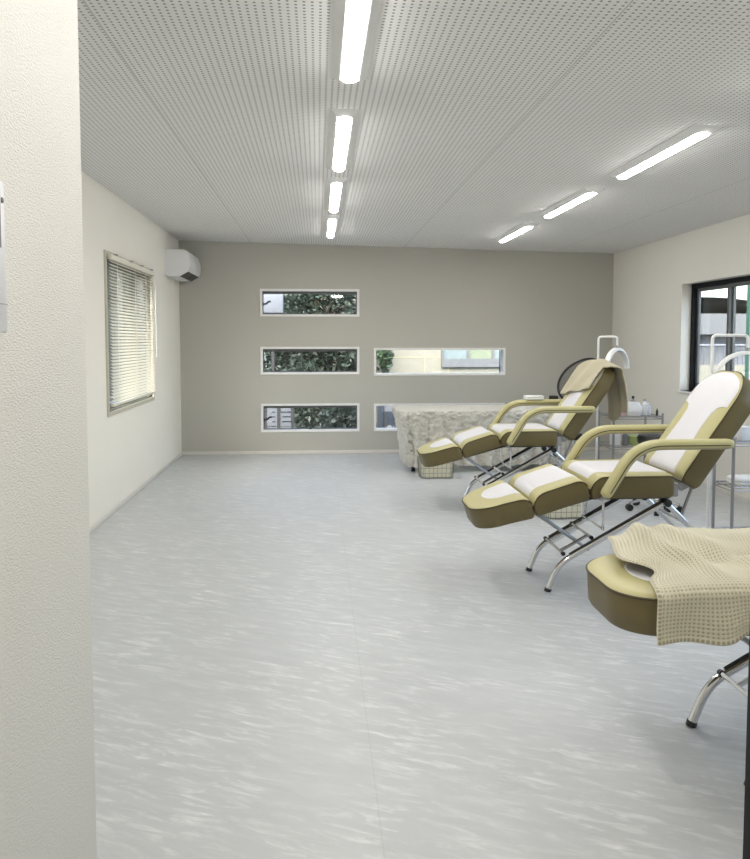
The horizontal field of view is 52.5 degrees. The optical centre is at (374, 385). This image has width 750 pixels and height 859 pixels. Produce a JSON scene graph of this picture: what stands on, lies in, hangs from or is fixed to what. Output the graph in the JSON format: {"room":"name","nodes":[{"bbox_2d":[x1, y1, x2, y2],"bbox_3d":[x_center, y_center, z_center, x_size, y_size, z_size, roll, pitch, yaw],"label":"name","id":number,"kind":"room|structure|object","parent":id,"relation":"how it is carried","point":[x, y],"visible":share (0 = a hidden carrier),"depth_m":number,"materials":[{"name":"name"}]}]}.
{"room":"beauty treatment room","nodes":[
{"label":"beauty treatment room","id":0,"kind":"room"},
{"bbox_2d":[0,0,96,858],"bbox_3d":[-1.114,0.107,-0.117,1.340,2.640,3.120,0,3,-4],"label":"wall","id":1,"kind":"structure","parent":0,"point":[48,793],"depth_m":1.25,"materials":[{"name":"white paint"}]},
{"bbox_2d":[0,181,7,332],"bbox_3d":[-0.514,-0.173,0.986,0.024,0.207,0.125,0,3,-4],"label":"wall monitor","id":2,"kind":"object","parent":1,"relation":"attached to","point":[3,297],"visible":1,"depth_m":1.04,"materials":[{"name":"white plastic"}]},
{"bbox_2d":[81,171,181,527],"bbox_3d":[-2.127,-0.180,5.290,0.130,2.760,7.830,0,3,-4],"label":"wall","id":3,"kind":"structure","parent":0,"point":[126,448],"depth_m":6.53,"materials":[{"name":"white paint"}]},
{"bbox_2d":[103,250,154,416],"bbox_3d":[-2.228,-0.459,6.787,0.134,1.306,1.690,0,3,-4],"label":"window","id":4,"kind":"structure","parent":3,"relation":"in","point":[112,412],"depth_m":6.74,"materials":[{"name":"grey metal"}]},
{"bbox_2d":[107,254,156,406],"bbox_3d":[-2.138,-0.492,6.792,0.048,1.222,1.596,0,3,-4],"label":"blind","id":5,"kind":"object","parent":4,"relation":"attached to","point":[114,257],"visible":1,"depth_m":6.65,"materials":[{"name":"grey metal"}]},
{"bbox_2d":[89,452,181,532],"bbox_3d":[-2.058,1.058,5.370,0.008,0.040,7.829,0,3,-4],"label":"baseboard","id":6,"kind":"structure","parent":3,"relation":"attached to","point":[93,527],"depth_m":6.68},
{"bbox_2d":[165,249,200,292],"bbox_3d":[-2.190,-1.287,8.709,0.265,0.462,0.780,0,3,-4],"label":"air conditioner","id":7,"kind":"object","parent":3,"relation":"attached to","point":[181,265],"visible":1,"depth_m":8.32,"materials":[{"name":"white plastic"}]},
{"bbox_2d":[267,410,376,427],"bbox_3d":[0.445,0.236,27.550,55.000,0.100,35.250,0,3,-4],"label":"ground","id":8,"kind":"structure","parent":0,"point":[296,410],"depth_m":16.29,"materials":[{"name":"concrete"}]},
{"bbox_2d":[107,265,138,400],"bbox_3d":[-7.866,-1.124,16.922,4.450,3.900,15.400,0,3,-4],"label":"garage","id":9,"kind":"object","parent":8,"relation":"on","point":[108,266],"visible":0.02,"depth_m":17.24,"materials":[{"name":"white paint"}]},
{"bbox_2d":[127,272,287,421],"bbox_3d":[-3.636,-1.839,17.975,3.350,5.200,4.450,0,3,-4],"label":"house","id":10,"kind":"object","parent":8,"relation":"on","point":[127,272],"visible":0.02,"depth_m":16.44,"materials":[{"name":"white"}]},
{"bbox_2d":[264,294,283,426],"bbox_3d":[-1.642,-0.232,12.270,0.340,2.680,0.300,0,3,-4],"label":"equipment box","id":11,"kind":"object","parent":8,"relation":"on","point":[276,305],"visible":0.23,"depth_m":12.06,"materials":[{"name":"white"}]},
{"bbox_2d":[265,408,294,427],"bbox_3d":[-1.511,0.602,11.979,0.480,1.050,0.040,0,3,-4],"label":"gate","id":12,"kind":"object","parent":8,"relation":"on","point":[278,414],"visible":0.29,"depth_m":11.96,"materials":[{"name":"white metal"}]},
{"bbox_2d":[264,294,379,427],"bbox_3d":[-0.982,-0.775,13.468,2.638,3.625,1.754,0,3,3],"label":"tree","id":13,"kind":"object","parent":8,"relation":"on","point":[293,303],"visible":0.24,"depth_m":13.27,"materials":[{"name":"green plant"}]},
{"bbox_2d":[317,408,355,427],"bbox_3d":[-0.497,0.563,11.667,0.964,1.178,0.949,1,4,21],"label":"bush","id":14,"kind":"object","parent":8,"relation":"on","point":[331,417],"visible":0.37,"depth_m":11.41,"materials":[{"name":"green plant"}]},
{"bbox_2d":[376,350,394,427],"bbox_3d":[0.120,0.026,11.858,0.382,2.215,0.380,1,4,17],"label":"tree","id":15,"kind":"object","parent":8,"relation":"on","point":[384,357],"visible":0.3,"depth_m":11.79,"materials":[{"name":"green plant"}]},
{"bbox_2d":[377,406,395,427],"bbox_3d":[0.302,0.458,13.131,0.520,1.200,0.060,0,3,-4],"label":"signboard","id":16,"kind":"object","parent":8,"relation":"on","point":[390,421],"visible":0.32,"depth_m":13.11,"materials":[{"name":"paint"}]},
{"bbox_2d":[376,350,500,422],"bbox_3d":[1.844,-2.166,16.755,3.600,6.000,5.060,0,3,-4],"label":"building","id":17,"kind":"object","parent":8,"relation":"on","point":[404,361],"visible":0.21,"depth_m":14.31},
{"bbox_2d":[699,344,745,382],"bbox_3d":[7.851,-0.129,18.264,4.014,1.750,0.120,0,3,-4],"label":"railing","id":18,"kind":"object","parent":8,"relation":"on","point":[704,370],"visible":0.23,"depth_m":18.22,"materials":[{"name":"white metal"}]},
{"bbox_2d":[700,297,746,364],"bbox_3d":[8.897,-0.995,22.409,4.500,2.979,4.600,0,3,-4],"label":"building","id":19,"kind":"object","parent":8,"relation":"on","point":[713,309],"visible":0.25,"depth_m":20.69,"materials":[{"name":"white"}]},
{"bbox_2d":[745,285,749,379],"bbox_3d":[7.632,-1.220,12.705,2.910,4.600,0.242,0,3,-4],"label":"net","id":20,"kind":"object","parent":8,"relation":"on","point":[747,357],"visible":0.23,"depth_m":12.67,"materials":[{"name":"white"}]},
{"bbox_2d":[179,241,613,451],"bbox_3d":[0.313,-0.432,9.456,5.620,2.760,0.130,0,3,-4],"label":"wall","id":21,"kind":"structure","parent":0,"point":[549,311],"depth_m":9.36,"materials":[{"name":"grey paint"}]},
{"bbox_2d":[260,347,358,374],"bbox_3d":[-0.798,-0.314,9.371,1.208,0.339,0.137,0,3,-4],"label":"window","id":22,"kind":"structure","parent":21,"relation":"in","point":[262,349],"depth_m":9.33,"materials":[{"name":"grey metal"}]},
{"bbox_2d":[260,289,358,316],"bbox_3d":[-0.798,-1.018,9.329,1.208,0.334,0.137,0,3,-4],"label":"window","id":23,"kind":"structure","parent":21,"relation":"in","point":[262,291],"depth_m":9.29,"materials":[{"name":"grey metal"}]},
{"bbox_2d":[261,403,359,431],"bbox_3d":[-0.798,0.387,9.414,1.208,0.349,0.137,0,3,-4],"label":"window","id":24,"kind":"structure","parent":21,"relation":"in","point":[318,405],"depth_m":9.38,"materials":[{"name":"grey metal"}]},
{"bbox_2d":[182,447,609,454],"bbox_3d":[0.318,0.810,9.462,5.344,0.040,0.008,0,3,-4],"label":"baseboard","id":25,"kind":"structure","parent":21,"relation":"attached to","point":[585,448],"depth_m":9.37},
{"bbox_2d":[374,403,504,430],"bbox_3d":[0.803,0.382,9.534,1.646,0.343,0.137,0,3,-4],"label":"window","id":26,"kind":"structure","parent":21,"relation":"in","point":[375,405],"depth_m":9.44,"materials":[{"name":"grey metal"}]},
{"bbox_2d":[374,348,505,375],"bbox_3d":[0.803,-0.306,9.492,1.646,0.342,0.137,0,3,-4],"label":"window","id":27,"kind":"structure","parent":21,"relation":"in","point":[502,351],"depth_m":9.43,"materials":[{"name":"grey metal"}]},
{"bbox_2d":[77,0,749,253],"bbox_3d":[0.756,-1.429,3.828,5.672,0.236,11.280,0,3,-4],"label":"ceiling","id":28,"kind":"structure","parent":0,"point":[209,119],"depth_m":3.90,"materials":[{"name":"white metal"}]},
{"bbox_2d":[323,215,340,237],"bbox_3d":[-0.443,-1.602,7.716,0.158,0.040,1.320,1,3,-4],"label":"recessed light","id":29,"kind":"object","parent":28,"relation":"in","point":[331,223],"visible":1,"depth_m":7.53,"materials":[{"name":"white plastic"}]},
{"bbox_2d":[324,177,347,212],"bbox_3d":[-0.320,-1.503,6.074,0.158,0.040,1.320,1,3,-4],"label":"recessed light","id":30,"kind":"object","parent":28,"relation":"in","point":[335,190],"visible":1,"depth_m":5.87,"materials":[{"name":"white plastic"}]},
{"bbox_2d":[327,108,360,171],"bbox_3d":[-0.198,-1.405,4.451,0.158,0.040,1.320,1,3,-4],"label":"recessed light","id":31,"kind":"object","parent":28,"relation":"in","point":[343,123],"visible":1,"depth_m":4.23,"materials":[{"name":"white plastic"}]},
{"bbox_2d":[331,0,381,82],"bbox_3d":[-0.067,-1.299,2.709,0.158,0.040,1.320,1,3,-4],"label":"recessed light","id":32,"kind":"object","parent":28,"relation":"in","point":[355,21],"visible":1,"depth_m":2.84,"materials":[{"name":"white plastic"}]},
{"bbox_2d":[494,223,538,242],"bbox_3d":[1.448,-1.572,7.860,0.158,0.040,1.220,1,3,-4],"label":"recessed light","id":33,"kind":"object","parent":28,"relation":"in","point":[523,227],"visible":1,"depth_m":7.68,"materials":[{"name":"white plastic"}]},
{"bbox_2d":[538,188,605,217],"bbox_3d":[1.573,-1.471,6.188,0.158,0.040,1.220,1,3,-4],"label":"recessed light","id":34,"kind":"object","parent":28,"relation":"in","point":[578,197],"visible":1,"depth_m":6.01,"materials":[{"name":"white plastic"}]},
{"bbox_2d":[608,124,723,178],"bbox_3d":[1.696,-1.372,4.555,0.158,0.040,1.220,1,3,-4],"label":"recessed light","id":35,"kind":"object","parent":28,"relation":"in","point":[695,133],"visible":1,"depth_m":4.36,"materials":[{"name":"white plastic"}]},
{"bbox_2d":[90,450,749,858],"bbox_3d":[0.756,1.221,3.989,5.672,0.120,11.280,0,3,-4],"label":"floor","id":36,"kind":"structure","parent":0,"point":[295,656],"depth_m":3.04,"materials":[{"name":"plastic"}]},
{"bbox_2d":[417,455,454,478],"bbox_3d":[0.624,0.818,7.792,0.370,0.218,0.271,0,3,-4],"label":"wire basket","id":37,"kind":"object","parent":36,"relation":"on","point":[445,470],"visible":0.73,"depth_m":7.68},
{"bbox_2d":[417,367,615,502],"bbox_3d":[1.186,0.403,6.463,1.655,1.226,0.787,0,3,-4],"label":"chair","id":38,"kind":"object","parent":36,"relation":"on","point":[567,419],"visible":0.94,"depth_m":6.25,"materials":[{"name":"leather"}]},
{"bbox_2d":[417,437,462,466],"bbox_3d":[0.530,0.567,6.423,0.330,0.202,0.560,0,3,-4],"label":"cushion","id":39,"kind":"object","parent":38,"relation":"on","point":[441,451],"depth_m":6.22,"materials":[{"name":"leather"}]},
{"bbox_2d":[451,426,499,457],"bbox_3d":[0.844,0.469,6.441,0.314,0.201,0.560,0,3,-4],"label":"cushion","id":40,"kind":"object","parent":38,"relation":"on","point":[476,440],"depth_m":6.17,"materials":[{"name":"leather"}]},
{"bbox_2d":[487,423,556,445],"bbox_3d":[1.242,0.409,6.468,0.470,0.132,0.560,0,3,-4],"label":"seat cushion","id":41,"kind":"object","parent":38,"relation":"on","point":[532,434],"depth_m":6.20,"materials":[{"name":"leather"}]},
{"bbox_2d":[523,395,543,399],"bbox_3d":[1.423,0.102,6.817,0.172,0.036,0.101,-1,4,-10],"label":"folded cloth","id":42,"kind":"object","parent":38,"relation":"on","point":[526,397],"visible":1,"depth_m":6.77,"materials":[{"name":"white fabric"}]},
{"bbox_2d":[545,367,615,439],"bbox_3d":[1.766,0.114,6.489,0.492,0.645,0.510,0,3,-4],"label":"backrest cushion","id":43,"kind":"object","parent":38,"relation":"on","point":[567,425],"depth_m":6.25,"materials":[{"name":"leather"}]},
{"bbox_2d":[560,359,627,421],"bbox_3d":[1.887,0.041,6.510,0.436,0.552,0.568,0,3,-4],"label":"towel","id":44,"kind":"object","parent":38,"relation":"on","point":[583,376],"visible":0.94,"depth_m":6.48,"materials":[{"name":"beige fabric"}]},
{"bbox_2d":[544,501,586,518],"bbox_3d":[1.486,0.923,6.055,0.370,0.218,0.271,0,3,-4],"label":"wire basket","id":45,"kind":"object","parent":36,"relation":"on","point":[574,511],"visible":0.25,"depth_m":5.95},
{"bbox_2d":[549,358,595,467],"bbox_3d":[1.859,0.338,7.359,0.589,1.234,0.463,0,3,-4],"label":"mesh chair","id":46,"kind":"object","parent":36,"relation":"on","point":[579,435],"visible":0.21,"depth_m":7.16,"materials":[{"name":"metal"}]},
{"bbox_2d":[462,370,749,591],"bbox_3d":[1.339,0.526,4.422,1.655,1.226,0.787,0,3,-4],"label":"chair","id":47,"kind":"object","parent":36,"relation":"on","point":[688,448],"visible":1,"depth_m":4.24,"materials":[{"name":"leather"}]},
{"bbox_2d":[463,480,533,528],"bbox_3d":[0.683,0.690,4.383,0.330,0.202,0.560,0,3,-4],"label":"cushion","id":48,"kind":"object","parent":47,"relation":"on","point":[498,503],"depth_m":4.20,"materials":[{"name":"leather"}]},
{"bbox_2d":[509,464,589,515],"bbox_3d":[0.998,0.593,4.401,0.314,0.201,0.560,0,3,-4],"label":"cushion","id":49,"kind":"object","parent":47,"relation":"on","point":[548,488],"depth_m":4.17,"materials":[{"name":"leather"}]},
{"bbox_2d":[561,459,673,498],"bbox_3d":[1.396,0.532,4.427,0.470,0.132,0.560,0,3,-4],"label":"seat cushion","id":50,"kind":"object","parent":47,"relation":"on","point":[641,481],"depth_m":4.16,"materials":[{"name":"leather"}]},
{"bbox_2d":[644,371,749,488],"bbox_3d":[1.919,0.237,4.448,0.492,0.645,0.510,0,3,-4],"label":"backrest cushion","id":51,"kind":"object","parent":47,"relation":"on","point":[718,406],"depth_m":4.28,"materials":[{"name":"leather"}]},
{"bbox_2d":[595,336,629,458],"bbox_3d":[2.124,0.257,7.010,0.259,1.440,0.432,3,5,44],"label":"lamp","id":52,"kind":"object","parent":36,"relation":"on","point":[621,351],"visible":0.63,"depth_m":6.92,"materials":[{"name":"white plastic"}]},
{"bbox_2d":[598,410,663,462],"bbox_3d":[2.373,0.605,7.087,0.515,0.734,0.384,0,3,-4],"label":"trolley","id":53,"kind":"object","parent":36,"relation":"on","point":[645,419],"visible":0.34,"depth_m":6.91,"materials":[{"name":"grey metal"}]},
{"bbox_2d":[610,434,620,445],"bbox_3d":[2.207,0.463,6.985,0.075,0.160,0.075,0,3,-4],"label":"box","id":54,"kind":"object","parent":53,"relation":"on","point":[617,436],"visible":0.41,"depth_m":6.95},
{"bbox_2d":[599,441,633,449],"bbox_3d":[2.373,0.554,7.084,0.465,0.031,0.370,0,3,-4],"label":"wire shelf","id":55,"kind":"object","parent":53,"relation":"attached to","point":[613,446],"depth_m":6.93,"materials":[{"name":"grey metal"}]},
{"bbox_2d":[622,434,628,445],"bbox_3d":[2.289,0.475,6.952,0.060,0.140,0.059,0,3,-4],"label":"bottle","id":56,"kind":"object","parent":53,"relation":"on","point":[625,437],"visible":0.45,"depth_m":6.93,"materials":[{"name":"grey plastic"}]},
{"bbox_2d":[599,413,661,419],"bbox_3d":[2.373,0.279,7.067,0.465,0.031,0.370,0,3,-4],"label":"wire shelf","id":57,"kind":"object","parent":53,"relation":"attached to","point":[603,414],"depth_m":6.90,"materials":[{"name":"grey metal"}]},
{"bbox_2d":[628,434,638,445],"bbox_3d":[2.386,0.498,7.001,0.177,0.088,0.177,0,3,-4],"label":"bowl","id":58,"kind":"object","parent":53,"relation":"on","point":[632,437],"visible":0.44,"depth_m":6.94,"materials":[{"name":"green plastic"}]},
{"bbox_2d":[626,402,641,415],"bbox_3d":[2.360,0.204,6.981,0.174,0.127,0.125,0,3,-4],"label":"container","id":59,"kind":"object","parent":53,"relation":"on","point":[634,408],"visible":0.66,"depth_m":6.93,"materials":[{"name":"white plastic"}]},
{"bbox_2d":[641,399,646,414],"bbox_3d":[2.478,0.193,6.989,0.052,0.150,0.051,0,3,-4],"label":"bottle","id":60,"kind":"object","parent":53,"relation":"on","point":[644,404],"visible":1,"depth_m":6.97,"materials":[{"name":"grey plastic"}]},
{"bbox_2d":[647,403,650,414],"bbox_3d":[2.514,0.211,7.013,0.060,0.110,0.059,0,3,-4],"label":"bottle","id":61,"kind":"object","parent":53,"relation":"on","point":[648,406],"visible":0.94,"depth_m":6.99,"materials":[{"name":"white plastic"}]},
{"bbox_2d":[625,433,681,515],"bbox_3d":[2.277,0.708,6.242,0.432,0.630,0.454,0,3,-4],"label":"stool","id":62,"kind":"object","parent":36,"relation":"on","point":[641,438],"visible":0.44,"depth_m":6.19,"materials":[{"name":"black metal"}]},
{"bbox_2d":[585,554,748,785],"bbox_3d":[1.554,0.639,2.567,1.655,1.226,0.787,0,3,-4],"label":"chair","id":63,"kind":"object","parent":36,"relation":"on","point":[623,592],"visible":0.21,"depth_m":2.46,"materials":[{"name":"leather"}]},
{"bbox_2d":[587,554,657,635],"bbox_3d":[0.892,0.680,2.519,0.320,0.144,0.560,0,3,-4],"label":"cushion","id":64,"kind":"object","parent":63,"relation":"on","point":[623,592],"depth_m":2.41,"materials":[{"name":"leather"}]},
{"bbox_2d":[608,522,749,645],"bbox_3d":[1.423,0.628,2.545,1.260,0.238,0.655,0,3,-4],"label":"blanket","id":65,"kind":"object","parent":63,"relation":"on","point":[700,580],"visible":1,"depth_m":2.30,"materials":[{"name":"beige fabric"}]},
{"bbox_2d":[706,334,749,527],"bbox_3d":[2.366,0.379,4.983,0.555,1.440,0.200,0,3,-4],"label":"lamp","id":66,"kind":"object","parent":36,"relation":"on","point":[722,362],"visible":0.53,"depth_m":4.94,"materials":[{"name":"white plastic"}]},
{"bbox_2d":[711,437,749,528],"bbox_3d":[2.503,0.712,4.998,0.508,0.774,0.254,0,3,-4],"label":"trolley","id":67,"kind":"object","parent":36,"relation":"on","point":[734,439],"visible":0.47,"depth_m":4.87,"materials":[{"name":"grey metal"}]},
{"bbox_2d":[713,526,749,528],"bbox_3d":[2.503,0.969,5.014,0.458,0.031,0.240,0,3,-4],"label":"wire shelf","id":68,"kind":"object","parent":67,"relation":"attached to","point":[713,526],"depth_m":5.11,"materials":[{"name":"grey metal"}]},
{"bbox_2d":[714,480,749,491],"bbox_3d":[2.503,0.655,4.995,0.458,0.031,0.240,0,3,-4],"label":"wire shelf","id":69,"kind":"object","parent":67,"relation":"attached to","point":[731,486],"depth_m":4.91,"materials":[{"name":"grey metal"}]},
{"bbox_2d":[726,474,749,485],"bbox_3d":[2.493,0.615,4.995,0.321,0.048,0.183,0,3,-7],"label":"folded towel","id":70,"kind":"object","parent":67,"relation":"on","point":[743,479],"visible":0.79,"depth_m":4.92,"materials":[{"name":"white fabric"}]},
{"bbox_2d":[734,437,749,446],"bbox_3d":[2.503,0.365,4.977,0.458,0.031,0.240,0,3,-4],"label":"wire shelf","id":71,"kind":"object","parent":67,"relation":"attached to","point":[735,438],"depth_m":4.85,"materials":[{"name":"grey metal"}]},
{"bbox_2d":[737,426,749,440],"bbox_3d":[2.386,0.307,4.920,0.066,0.092,0.066,0,3,-4],"label":"cup","id":72,"kind":"object","parent":67,"relation":"on","point":[743,434],"visible":0.79,"depth_m":4.89,"materials":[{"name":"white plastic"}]},
{"bbox_3d":[1.156,0.578,8.430,1.780,0.627,0.640,0,3,-4],"label":"massage table","id":73,"kind":"object","parent":36,"relation":"on","visible":0},
{"bbox_2d":[391,404,573,467],"bbox_3d":[1.180,0.533,8.429,1.971,0.604,0.901,0,3,-4],"label":"fleece cover","id":74,"kind":"object","parent":73,"relation":"on","point":[417,426],"visible":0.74,"depth_m":8.03,"materials":[{"name":"beige fabric"}]},
{"bbox_2d":[610,214,749,497],"bbox_3d":[3.490,-0.091,4.150,0.182,2.720,10.950,0,3,-4],"label":"wall","id":75,"kind":"structure","parent":0,"point":[652,282],"depth_m":8.07,"materials":[{"name":"beige paint"}]},
{"bbox_2d":[610,447,749,502],"bbox_3d":[3.280,1.034,5.764,0.008,0.040,7.840,0,3,-4],"label":"baseboard","id":76,"kind":"structure","parent":75,"relation":"attached to","point":[719,489],"depth_m":6.98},
{"bbox_2d":[677,276,749,393],"bbox_3d":[3.259,-0.444,7.076,0.200,1.105,1.432,0,3,-4],"label":"window","id":77,"kind":"structure","parent":75,"relation":"in","point":[731,284],"depth_m":7.53,"materials":[{"name":"black metal"}]},
{"bbox_3d":[2.212,0.022,1.624,2.747,2.560,0.100,0,3,-4],"label":"wall partition","id":78,"kind":"structure","parent":0,"visible":0},
{"bbox_2d":[743,632,749,858],"bbox_3d":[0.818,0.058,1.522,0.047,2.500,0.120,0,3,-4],"label":"door","id":79,"kind":"structure","parent":78,"relation":"in","point":[746,831],"depth_m":1.61,"materials":[{"name":"black metal"}]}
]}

